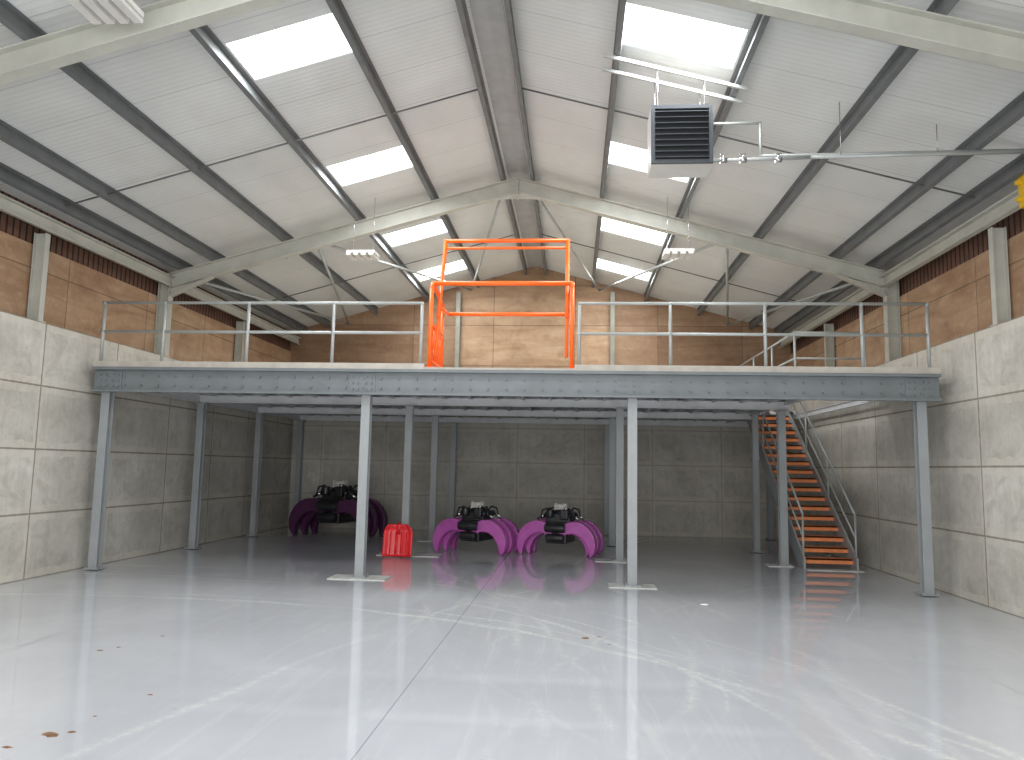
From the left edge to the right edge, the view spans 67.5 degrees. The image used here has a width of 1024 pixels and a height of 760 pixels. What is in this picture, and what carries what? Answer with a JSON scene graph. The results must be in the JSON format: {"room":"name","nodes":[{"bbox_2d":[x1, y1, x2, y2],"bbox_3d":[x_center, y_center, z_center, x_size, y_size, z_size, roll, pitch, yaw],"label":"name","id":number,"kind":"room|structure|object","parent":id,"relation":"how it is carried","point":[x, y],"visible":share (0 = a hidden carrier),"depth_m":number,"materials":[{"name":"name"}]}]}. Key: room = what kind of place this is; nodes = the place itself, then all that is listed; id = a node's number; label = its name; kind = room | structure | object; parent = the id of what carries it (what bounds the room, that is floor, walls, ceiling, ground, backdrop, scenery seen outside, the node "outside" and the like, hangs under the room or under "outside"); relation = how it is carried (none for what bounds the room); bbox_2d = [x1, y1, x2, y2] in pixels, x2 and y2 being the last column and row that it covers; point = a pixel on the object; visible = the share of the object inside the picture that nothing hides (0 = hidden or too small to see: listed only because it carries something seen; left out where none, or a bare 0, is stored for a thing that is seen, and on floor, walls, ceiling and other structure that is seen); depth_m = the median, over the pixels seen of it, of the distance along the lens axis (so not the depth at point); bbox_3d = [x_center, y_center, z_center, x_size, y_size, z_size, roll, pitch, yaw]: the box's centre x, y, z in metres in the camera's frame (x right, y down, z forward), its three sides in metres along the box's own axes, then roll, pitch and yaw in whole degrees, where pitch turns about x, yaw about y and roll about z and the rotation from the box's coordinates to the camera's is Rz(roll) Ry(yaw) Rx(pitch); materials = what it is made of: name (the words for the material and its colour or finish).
{"room":"warehouse interior","nodes":[
{"label":"warehouse interior","id":0,"kind":"room"},
{"bbox_2d":[0,231,290,361],"bbox_3d":[-7.816,-1.717,10.727,0.040,1.260,25.600,1,-7,5],"label":"wall","id":1,"kind":"structure","parent":0,"point":[75,294],"depth_m":14.20,"materials":[{"name":"brown wood"}]},
{"bbox_2d":[0,190,289,350],"bbox_3d":[-7.836,-2.760,10.850,0.040,0.840,25.600,1,-7,5],"label":"trim","id":2,"kind":"structure","parent":1,"relation":"attached to","point":[10,225],"depth_m":14.44,"materials":[{"name":"metal"}]},
{"bbox_2d":[0,311,293,584],"bbox_3d":[-7.770,0.885,10.319,0.350,4.000,25.400,1,-7,5],"label":"wall","id":3,"kind":"structure","parent":0,"point":[50,411],"depth_m":13.63,"materials":[{"name":"concrete"}]},
{"bbox_2d":[27,233,50,322],"bbox_3d":[-7.545,-1.632,12.210,0.240,1.440,0.200,1,-7,5],"label":"wall post","id":4,"kind":"object","parent":3,"relation":"on","point":[41,244],"visible":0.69,"depth_m":12.20,"materials":[{"name":"grey metal"}]},
{"bbox_2d":[234,321,245,361],"bbox_3d":[-6.955,-0.779,19.537,0.240,1.440,0.200,1,-7,5],"label":"wall post","id":5,"kind":"object","parent":3,"relation":"on","point":[240,326],"visible":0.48,"depth_m":19.54,"materials":[{"name":"beige paint"}]},
{"bbox_2d":[203,282,347,323],"bbox_3d":[-5.904,-1.936,19.612,0.064,0.446,7.289,-1,-7,16],"label":"brace","id":6,"kind":"object","parent":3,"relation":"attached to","point":[206,283],"visible":0.81,"depth_m":18.85,"materials":[{"name":"grey metal"}]},
{"bbox_2d":[318,249,349,323],"bbox_3d":[-4.502,-2.305,19.542,0.064,0.446,7.289,2,-7,-6],"label":"brace","id":7,"kind":"object","parent":6,"relation":"attached to","point":[319,250],"visible":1,"depth_m":18.78,"materials":[{"name":"grey metal"}]},
{"bbox_2d":[329,245,470,290],"bbox_3d":[-2.648,-2.792,19.450,0.064,0.693,7.516,-2,-7,22],"label":"brace","id":8,"kind":"object","parent":7,"relation":"on","point":[333,246],"visible":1,"depth_m":19.23,"materials":[{"name":"grey metal"}]},
{"bbox_2d":[471,200,500,290],"bbox_3d":[-0.695,-3.305,19.352,0.064,0.501,7.331,2,-7,-8],"label":"brace","id":9,"kind":"object","parent":8,"relation":"attached to","point":[499,201],"visible":0.78,"depth_m":18.39,"materials":[{"name":"grey metal"}]},
{"bbox_2d":[0,0,1023,84],"bbox_3d":[-0.542,-3.127,8.033,14.860,3.725,0.250,1,-7,5],"label":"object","id":10,"kind":"object","parent":3,"relation":"on","point":[992,45],"visible":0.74,"depth_m":7.85,"materials":[{"name":"grey metal"}]},
{"bbox_2d":[0,162,307,330],"bbox_3d":[-7.317,-2.994,10.785,0.079,0.227,25.900,1,-7,5],"label":"roof purlin","id":11,"kind":"structure","parent":10,"relation":"on","point":[8,175],"depth_m":13.52,"materials":[{"name":"grey metal"}]},
{"bbox_2d":[256,234,513,304],"bbox_3d":[-3.250,-2.811,19.576,6.687,1.864,0.028,1,-7,5],"label":"rod","id":12,"kind":"object","parent":11,"relation":"on","point":[513,234],"visible":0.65,"depth_m":19.57,"materials":[{"name":"grey metal"}]},
{"bbox_2d":[0,119,329,327],"bbox_3d":[-6.616,-3.179,10.750,0.079,0.227,25.900,1,-7,5],"label":"roof purlin","id":13,"kind":"structure","parent":10,"relation":"on","point":[10,135],"depth_m":12.64,"materials":[{"name":"grey metal"}]},
{"bbox_2d":[189,25,428,300],"bbox_3d":[-3.580,-3.977,10.598,0.079,0.227,25.900,1,-7,5],"label":"roof purlin","id":14,"kind":"structure","parent":10,"relation":"on","point":[204,35],"depth_m":11.65,"materials":[{"name":"grey metal"}]},
{"bbox_2d":[325,0,479,287],"bbox_3d":[-2.027,-4.385,10.521,0.079,0.227,25.900,1,-7,5],"label":"purlin","id":15,"kind":"structure","parent":10,"relation":"on","point":[337,8],"depth_m":11.71,"materials":[{"name":"grey metal"}]},
{"bbox_2d":[65,89,477,206],"bbox_3d":[-3.848,-3.676,12.150,6.687,1.864,0.028,1,-7,5],"label":"rod","id":16,"kind":"object","parent":15,"relation":"attached to","point":[474,89],"visible":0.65,"depth_m":12.13,"materials":[{"name":"grey metal"}]},
{"bbox_2d":[455,0,526,274],"bbox_3d":[-0.605,-4.759,10.450,0.079,0.227,25.900,1,-7,5],"label":"ridge purlin","id":17,"kind":"object","parent":10,"relation":"on","point":[461,4],"visible":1,"depth_m":12.38,"materials":[{"name":"grey metal"}]},
{"bbox_2d":[504,0,546,274],"bbox_3d":[-0.007,-4.753,10.401,0.079,0.227,25.900,1,-7,5],"label":"ridge purlin","id":18,"kind":"object","parent":10,"relation":"on","point":[507,3],"visible":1,"depth_m":12.29,"materials":[{"name":"grey metal"}]},
{"bbox_2d":[592,0,626,287],"bbox_3d":[1.401,-4.351,10.241,0.079,0.227,25.900,1,-7,5],"label":"purlin","id":19,"kind":"structure","parent":10,"relation":"on","point":[621,9],"depth_m":11.71,"materials":[{"name":"grey metal"}]},
{"bbox_2d":[521,87,974,197],"bbox_3d":[3.447,-3.604,11.554,6.687,1.864,0.028,1,-7,5],"label":"rod","id":20,"kind":"object","parent":19,"relation":"attached to","point":[521,87],"visible":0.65,"depth_m":11.49,"materials":[{"name":"grey metal"}]},
{"bbox_2d":[644,13,770,301],"bbox_3d":[2.938,-3.913,10.066,0.079,0.227,25.900,1,-7,5],"label":"roof purlin","id":21,"kind":"structure","parent":10,"relation":"on","point":[760,22],"depth_m":10.51,"materials":[{"name":"grey metal"}]},
{"bbox_2d":[602,67,742,103],"bbox_3d":[2.158,-3.977,10.338,1.871,0.550,0.040,1,-7,5],"label":"channel","id":22,"kind":"object","parent":21,"relation":"attached to","point":[723,97],"visible":1,"depth_m":10.32,"materials":[{"name":"white metal"}]},
{"bbox_2d":[603,53,748,90],"bbox_3d":[2.130,-4.017,9.992,1.871,0.550,0.040,1,-7,5],"label":"channel","id":23,"kind":"object","parent":21,"relation":"attached to","point":[613,57],"visible":1,"depth_m":9.98,"materials":[{"name":"white metal"}]},
{"bbox_2d":[647,70,712,177],"bbox_3d":[2.200,-3.385,10.073,0.780,1.306,0.542,1,-7,5],"label":"heater","id":24,"kind":"object","parent":23,"relation":"hanging from","point":[679,137],"visible":1,"depth_m":9.83,"materials":[{"name":"metal"}]},
{"bbox_2d":[655,109,708,158],"bbox_3d":[2.179,-3.148,9.833,0.680,0.680,0.004,1,-7,5],"label":"grille","id":25,"kind":"object","parent":24,"relation":"attached to","point":[671,116],"depth_m":9.83,"materials":[{"name":"black metal"}]},
{"bbox_2d":[713,102,1023,162],"bbox_3d":[4.642,-3.207,9.889,4.121,0.826,0.156,1,-7,5],"label":"pipe","id":26,"kind":"object","parent":24,"relation":"attached to","point":[777,157],"visible":0.97,"depth_m":9.86,"materials":[{"name":"metal"}]},
{"bbox_2d":[748,91,1023,329],"bbox_3d":[5.941,-3.055,9.724,0.079,0.227,25.900,1,-7,5],"label":"roof purlin","id":27,"kind":"structure","parent":10,"relation":"on","point":[1009,115],"depth_m":11.33,"materials":[{"name":"grey metal"}]},
{"bbox_2d":[773,154,1023,336],"bbox_3d":[6.636,-2.857,9.645,0.079,0.227,25.900,1,-7,5],"label":"roof purlin","id":28,"kind":"structure","parent":10,"relation":"on","point":[1014,169],"depth_m":12.40,"materials":[{"name":"grey metal"}]},
{"bbox_2d":[541,234,814,305],"bbox_3d":[4.045,-2.740,18.980,6.687,1.864,0.028,1,-7,5],"label":"rod","id":29,"kind":"object","parent":28,"relation":"on","point":[541,234],"visible":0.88,"depth_m":18.97,"materials":[{"name":"grey metal"}]},
{"bbox_2d":[153,177,901,362],"bbox_3d":[0.056,-2.263,15.459,14.860,3.725,0.250,1,-7,5],"label":"frame","id":30,"kind":"object","parent":3,"relation":"on","point":[867,278],"visible":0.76,"depth_m":15.57,"materials":[{"name":"grey metal"}]},
{"bbox_2d":[725,248,728,325],"bbox_3d":[5.265,-2.209,18.745,0.064,0.446,7.289,-1,-7,16],"label":"brace","id":31,"kind":"object","parent":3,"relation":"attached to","point":[726,249],"visible":1,"depth_m":18.23,"materials":[{"name":"grey metal"}]},
{"bbox_2d":[599,244,713,290],"bbox_3d":[3.431,-2.732,18.953,0.064,0.693,7.516,3,-7,-13],"label":"brace","id":32,"kind":"object","parent":31,"relation":"on","point":[709,245],"visible":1,"depth_m":18.83,"materials":[{"name":"grey metal"}]},
{"bbox_2d":[538,200,599,290],"bbox_3d":[1.498,-3.284,19.173,0.064,0.501,7.331,-1,-7,17],"label":"brace","id":33,"kind":"object","parent":32,"relation":"attached to","point":[540,201],"visible":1,"depth_m":18.91,"materials":[{"name":"grey metal"}]},
{"bbox_2d":[727,283,852,325],"bbox_3d":[6.653,-1.813,18.587,0.064,0.446,7.289,2,-7,-6],"label":"brace","id":34,"kind":"object","parent":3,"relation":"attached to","point":[847,284],"visible":0.78,"depth_m":17.82,"materials":[{"name":"grey metal"}]},
{"bbox_2d":[0,527,1023,759],"bbox_3d":[-0.469,3.066,9.680,15.150,0.200,25.800,1,-7,5],"label":"floor","id":35,"kind":"structure","parent":0,"point":[471,651],"depth_m":7.41,"materials":[{"name":"paint"}]},
{"bbox_2d":[42,732,58,736],"bbox_3d":[-3.113,2.389,5.173,0.136,0.014,0.077,-3,-8,33],"label":"clod","id":36,"kind":"object","parent":35,"relation":"on","point":[47,734],"visible":1,"depth_m":5.16,"materials":[{"name":"brown soil"}]},
{"bbox_2d":[82,392,114,569],"bbox_3d":[-7.066,1.654,13.193,0.260,3.125,0.260,1,-7,5],"label":"support post","id":37,"kind":"object","parent":35,"relation":"on","point":[107,398],"visible":0.88,"depth_m":13.16,"materials":[{"name":"grey metal"}]},
{"bbox_2d":[184,403,209,548],"bbox_3d":[-6.794,2.052,16.569,0.260,3.115,0.260,1,-7,5],"label":"support post","id":38,"kind":"object","parent":35,"relation":"on","point":[198,465],"visible":1,"depth_m":16.53,"materials":[{"name":"grey metal"}]},
{"bbox_2d":[246,413,264,535],"bbox_3d":[-6.547,2.409,19.638,0.260,3.115,0.260,1,-7,5],"label":"support post","id":39,"kind":"object","parent":35,"relation":"on","point":[258,440],"visible":1,"depth_m":19.60,"materials":[{"name":"grey metal"}]},
{"bbox_2d":[293,420,305,526],"bbox_3d":[-6.306,2.757,22.628,0.260,3.115,0.260,1,-7,5],"label":"support post","id":40,"kind":"object","parent":35,"relation":"on","point":[300,429],"visible":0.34,"depth_m":22.63,"materials":[{"name":"grey metal"}]},
{"bbox_2d":[289,480,387,536],"bbox_3d":[-4.612,3.380,20.304,2.285,1.435,1.360,-1,-7,17],"label":"grapple grab","id":41,"kind":"object","parent":35,"relation":"on","point":[337,505],"visible":0.88,"depth_m":20.02,"materials":[{"name":"purple paint"}]},
{"bbox_2d":[327,395,391,580],"bbox_3d":[-2.480,1.642,12.825,0.950,3.270,0.500,1,-7,5],"label":"support post","id":42,"kind":"object","parent":35,"relation":"on","point":[366,401],"visible":0.89,"depth_m":12.74,"materials":[{"name":"grey metal"}]},
{"bbox_2d":[382,523,412,556],"bbox_3d":[-2.319,3.251,15.606,0.600,0.680,0.203,1,-7,5],"label":"snow shovel","id":43,"kind":"object","parent":35,"relation":"on","point":[397,538],"visible":1,"depth_m":15.59,"materials":[{"name":"red plastic"}]},
{"bbox_2d":[376,405,441,556],"bbox_3d":[-2.110,2.105,16.185,1.300,3.130,0.500,1,-7,5],"label":"support post","id":44,"kind":"object","parent":35,"relation":"on","point":[409,416],"visible":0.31,"depth_m":16.17,"materials":[{"name":"grey metal"}]},
{"bbox_2d":[417,415,440,541],"bbox_3d":[-1.963,2.461,19.263,0.700,3.130,0.400,1,-7,5],"label":"support post","id":45,"kind":"object","parent":35,"relation":"on","point":[435,418],"visible":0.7,"depth_m":19.21,"materials":[{"name":"grey metal"}]},
{"bbox_2d":[449,423,458,517],"bbox_3d":[-1.722,2.802,22.254,0.260,3.115,0.260,1,-7,5],"label":"support post","id":46,"kind":"object","parent":35,"relation":"on","point":[453,425],"visible":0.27,"depth_m":22.21,"materials":[{"name":"grey metal"}]},
{"bbox_2d":[433,501,518,555],"bbox_3d":[-0.786,3.235,16.901,1.741,1.093,1.036,-2,-7,23],"label":"grapple grab","id":47,"kind":"object","parent":35,"relation":"on","point":[477,523],"visible":1,"depth_m":16.67,"materials":[{"name":"purple paint"}]},
{"bbox_2d":[516,503,603,557],"bbox_3d":[1.051,3.253,16.750,1.741,1.093,1.036,-1,-7,19],"label":"grapple grab","id":48,"kind":"object","parent":35,"relation":"on","point":[560,526],"visible":1,"depth_m":16.50,"materials":[{"name":"purple paint"}]},
{"bbox_2d":[603,425,608,534],"bbox_3d":[2.713,2.845,21.892,0.260,3.115,0.260,1,-7,5],"label":"support post","id":49,"kind":"object","parent":35,"relation":"on","point":[606,427],"visible":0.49,"depth_m":21.82,"materials":[{"name":"grey metal"}]},
{"bbox_2d":[595,408,626,562],"bbox_3d":[2.126,2.147,15.839,0.800,3.130,0.500,1,-7,5],"label":"support post","id":50,"kind":"object","parent":35,"relation":"on","point":[619,411],"visible":0.98,"depth_m":15.75,"materials":[{"name":"grey metal"}]},
{"bbox_2d":[606,418,615,545],"bbox_3d":[2.473,2.498,18.901,0.260,3.115,0.260,1,-7,5],"label":"support post","id":51,"kind":"object","parent":35,"relation":"on","point":[612,421],"visible":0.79,"depth_m":18.84,"materials":[{"name":"grey metal"}]},
{"bbox_2d":[608,398,656,588],"bbox_3d":[1.955,1.685,12.463,0.750,3.270,0.450,1,-7,5],"label":"support post","id":52,"kind":"object","parent":35,"relation":"on","point":[632,583],"visible":0.89,"depth_m":12.37,"materials":[{"name":"grey metal"}]},
{"bbox_2d":[749,414,763,552],"bbox_3d":[5.744,2.411,18.042,0.260,3.215,0.260,1,-7,5],"label":"support post","id":53,"kind":"object","parent":35,"relation":"on","point":[754,417],"visible":1,"depth_m":18.00,"materials":[{"name":"grey metal"}]},
{"bbox_2d":[91,361,941,426],"bbox_3d":[0.155,0.569,17.510,14.030,0.530,9.930,1,-7,5],"label":"platform","id":54,"kind":"object","parent":53,"relation":"on","point":[289,390],"visible":0.95,"depth_m":12.94,"materials":[{"name":"grey paint"}]},
{"bbox_2d":[99,301,423,362],"bbox_3d":[-4.328,-0.799,13.127,5.720,1.118,0.100,1,-7,5],"label":"guard rail","id":55,"kind":"object","parent":54,"relation":"on","point":[103,331],"visible":0.98,"depth_m":13.14,"materials":[{"name":"grey metal"}]},
{"bbox_2d":[424,238,574,367],"bbox_3d":[-0.132,-1.349,13.517,2.530,2.458,1.296,1,-7,5],"label":"gate","id":56,"kind":"object","parent":54,"relation":"on","point":[435,336],"visible":0.89,"depth_m":13.32,"materials":[{"name":"orange metal"}]},
{"bbox_2d":[577,302,931,367],"bbox_3d":[3.879,-0.719,12.456,5.650,1.118,0.100,1,-7,5],"label":"guard rail","id":57,"kind":"object","parent":54,"relation":"on","point":[670,334],"visible":0.97,"depth_m":12.44,"materials":[{"name":"grey metal"}]},
{"bbox_2d":[740,331,866,366],"bbox_3d":[6.386,-0.089,17.489,1.420,1.111,5.370,1,-7,5],"label":"guard rail","id":58,"kind":"object","parent":54,"relation":"on","point":[786,337],"visible":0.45,"depth_m":14.94,"materials":[{"name":"metal"}]},
{"bbox_2d":[764,427,776,539],"bbox_3d":[7.248,2.890,21.521,0.260,3.115,0.260,1,-7,5],"label":"support post","id":59,"kind":"object","parent":35,"relation":"on","point":[770,498],"visible":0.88,"depth_m":21.40,"materials":[{"name":"grey metal"}]},
{"bbox_2d":[764,410,793,566],"bbox_3d":[5.394,2.179,15.572,0.500,3.130,0.400,1,-7,5],"label":"support post","id":60,"kind":"object","parent":35,"relation":"on","point":[780,414],"visible":1,"depth_m":15.51,"materials":[{"name":"grey metal"}]},
{"bbox_2d":[747,402,863,571],"bbox_3d":[6.434,1.718,17.382,1.071,4.497,4.982,1,-7,5],"label":"staircase","id":61,"kind":"structure","parent":35,"relation":"on","point":[799,550],"depth_m":16.50,"materials":[{"name":"grey metal"}]},
{"bbox_2d":[912,401,939,595],"bbox_3d":[6.490,1.678,12.098,0.260,3.345,0.260,1,-7,5],"label":"support post","id":62,"kind":"object","parent":35,"relation":"on","point":[924,522],"visible":0.9,"depth_m":12.04,"materials":[{"name":"grey metal"}]},
{"bbox_2d":[0,0,1023,332],"bbox_3d":[-0.321,-3.953,10.333,15.000,2.123,26.100,1,-7,5],"label":"ceiling","id":63,"kind":"structure","parent":0,"point":[417,49],"depth_m":11.81,"materials":[{"name":"white metal"}]},
{"bbox_2d":[67,0,143,24],"bbox_3d":[-4.092,-4.048,7.769,0.560,0.659,0.440,1,-7,5],"label":"light","id":64,"kind":"object","parent":63,"relation":"hanging from","point":[94,11],"visible":1,"depth_m":7.75,"materials":[{"name":"metal"}]},
{"bbox_2d":[227,13,351,78],"bbox_3d":[-2.845,-4.378,10.030,1.430,0.403,0.900,1,-7,5],"label":"window","id":65,"kind":"structure","parent":63,"relation":"attached to","point":[319,38],"depth_m":10.02,"materials":[{"name":"white glass"}]},
{"bbox_2d":[346,203,379,260],"bbox_3d":[-2.940,-3.034,15.234,0.560,1.230,0.440,1,-7,5],"label":"light","id":66,"kind":"object","parent":63,"relation":"hanging from","point":[353,254],"visible":1,"depth_m":15.09,"materials":[{"name":"metal"}]},
{"bbox_2d":[327,146,412,185],"bbox_3d":[-2.528,-3.920,13.966,1.430,0.403,0.950,1,-7,5],"label":"window","id":67,"kind":"structure","parent":63,"relation":"attached to","point":[394,159],"depth_m":13.97,"materials":[{"name":"white glass"}]},
{"bbox_2d":[383,219,446,245],"bbox_3d":[-2.209,-3.459,17.927,1.430,0.403,0.950,1,-7,5],"label":"window","id":68,"kind":"structure","parent":63,"relation":"attached to","point":[435,227],"depth_m":17.94,"materials":[{"name":"white glass"}]},
{"bbox_2d":[415,260,466,280],"bbox_3d":[-1.938,-3.067,21.293,1.430,0.403,0.950,1,-7,5],"label":"window","id":69,"kind":"structure","parent":63,"relation":"attached to","point":[458,265],"depth_m":21.31,"materials":[{"name":"white glass"}]},
{"bbox_2d":[469,0,542,267],"bbox_3d":[-0.299,-4.902,10.492,0.440,0.060,25.600,1,-7,5],"label":"ridge capping","id":70,"kind":"object","parent":63,"relation":"attached to","point":[488,16],"visible":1,"depth_m":12.60,"materials":[{"name":"grey metal"}]},
{"bbox_2d":[597,259,650,280],"bbox_3d":[3.035,-3.019,20.887,1.430,0.403,0.950,1,-7,5],"label":"window","id":71,"kind":"structure","parent":63,"relation":"attached to","point":[603,264],"depth_m":20.91,"materials":[{"name":"white glass"}]},
{"bbox_2d":[601,217,665,244],"bbox_3d":[2.764,-3.410,17.520,1.430,0.403,0.950,1,-7,5],"label":"window","id":72,"kind":"structure","parent":63,"relation":"attached to","point":[610,225],"depth_m":17.53,"materials":[{"name":"white glass"}]},
{"bbox_2d":[608,141,688,181],"bbox_3d":[2.445,-3.871,13.560,1.430,0.403,0.950,1,-7,5],"label":"window","id":73,"kind":"structure","parent":63,"relation":"attached to","point":[620,154],"depth_m":13.64,"materials":[{"name":"white glass"}]},
{"bbox_2d":[662,210,693,259],"bbox_3d":[3.189,-2.953,14.731,0.560,1.189,0.440,1,-7,5],"label":"light","id":74,"kind":"object","parent":63,"relation":"hanging from","point":[688,252],"visible":0.94,"depth_m":14.61,"materials":[{"name":"metal"}]},
{"bbox_2d":[622,3,746,67],"bbox_3d":[2.128,-4.330,9.624,1.430,0.403,0.900,1,-7,5],"label":"window","id":75,"kind":"structure","parent":63,"relation":"attached to","point":[698,39],"depth_m":9.61,"materials":[{"name":"white glass"}]},
{"bbox_2d":[288,414,778,538],"bbox_3d":[0.582,2.441,22.469,15.050,4.000,0.350,1,-7,5],"label":"wall","id":76,"kind":"structure","parent":0,"point":[693,481],"depth_m":22.23,"materials":[{"name":"concrete"}]},
{"bbox_2d":[454,292,461,366],"bbox_3d":[-1.625,-1.113,22.964,0.130,3.088,0.200,1,-7,5],"label":"post","id":77,"kind":"object","parent":76,"relation":"on","point":[458,294],"visible":0.66,"depth_m":22.93,"materials":[{"name":"beige metal"}]},
{"bbox_2d":[610,292,614,364],"bbox_3d":[2.959,-1.068,22.590,0.130,3.088,0.200,1,-7,5],"label":"post","id":78,"kind":"object","parent":76,"relation":"on","point":[612,294],"visible":0.66,"depth_m":22.54,"materials":[{"name":"beige metal"}]},
{"bbox_2d":[290,267,790,367],"bbox_3d":[0.661,-1.493,22.966,14.950,3.930,0.040,1,-7,5],"label":"wall","id":79,"kind":"structure","parent":0,"point":[486,341],"depth_m":22.95,"materials":[{"name":"brown wood"}]},
{"bbox_2d":[0,193,300,344],"bbox_3d":[-7.499,-2.643,10.759,0.090,0.220,25.500,1,-7,5],"label":"beam","id":80,"kind":"structure","parent":79,"relation":"attached to","point":[8,205],"depth_m":13.88,"materials":[{"name":"grey metal"}]},
{"bbox_2d":[0,0,377,314],"bbox_3d":[-5.133,-3.568,10.676,0.079,0.227,25.900,1,-7,5],"label":"roof purlin","id":81,"kind":"structure","parent":79,"relation":"attached to","point":[11,17],"depth_m":11.02,"materials":[{"name":"grey metal"}]},
{"bbox_2d":[697,0,958,315],"bbox_3d":[4.474,-3.474,9.891,0.079,0.227,25.900,1,-7,5],"label":"roof purlin","id":82,"kind":"structure","parent":79,"relation":"attached to","point":[902,55],"depth_m":10.47,"materials":[{"name":"grey metal"}]},
{"bbox_2d":[778,189,1020,347],"bbox_3d":[6.743,-2.504,9.595,0.110,0.220,25.500,1,-7,5],"label":"beam","id":83,"kind":"structure","parent":79,"relation":"attached to","point":[1008,205],"depth_m":12.79,"materials":[{"name":"grey metal"}]},
{"bbox_2d":[1014,174,1023,207],"bbox_3d":[6.865,-2.493,10.110,0.410,0.420,0.140,1,-7,5],"label":"wall bracket","id":84,"kind":"object","parent":83,"relation":"attached to","point":[1020,182],"visible":1,"depth_m":10.12,"materials":[{"name":"yellow metal"}]},
{"bbox_2d":[786,315,1023,618],"bbox_3d":[6.881,1.029,9.123,0.350,4.000,25.400,1,-7,5],"label":"wall","id":85,"kind":"structure","parent":0,"point":[976,430],"depth_m":12.14,"materials":[{"name":"concrete"}]},
{"bbox_2d":[824,323,834,366],"bbox_3d":[7.605,-0.636,18.348,0.240,1.440,0.200,1,-7,5],"label":"wall post","id":86,"kind":"object","parent":85,"relation":"on","point":[829,351],"visible":0.48,"depth_m":18.35,"materials":[{"name":"beige paint"}]},
{"bbox_2d":[988,227,1010,326],"bbox_3d":[7.015,-1.489,11.021,0.240,1.440,0.200,1,-7,5],"label":"wall post","id":87,"kind":"object","parent":85,"relation":"on","point":[997,237],"visible":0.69,"depth_m":11.01,"materials":[{"name":"grey metal"}]},
{"bbox_2d":[789,231,1023,366],"bbox_3d":[7.043,-1.571,9.513,0.040,1.260,25.600,1,-7,5],"label":"wall","id":88,"kind":"structure","parent":0,"point":[959,299],"depth_m":13.03,"materials":[{"name":"brown wood"}]},
{"bbox_2d":[790,208,1023,353],"bbox_3d":[7.103,-2.614,9.630,0.040,0.840,25.600,1,-7,5],"label":"trim","id":89,"kind":"structure","parent":88,"relation":"attached to","point":[977,244],"depth_m":13.35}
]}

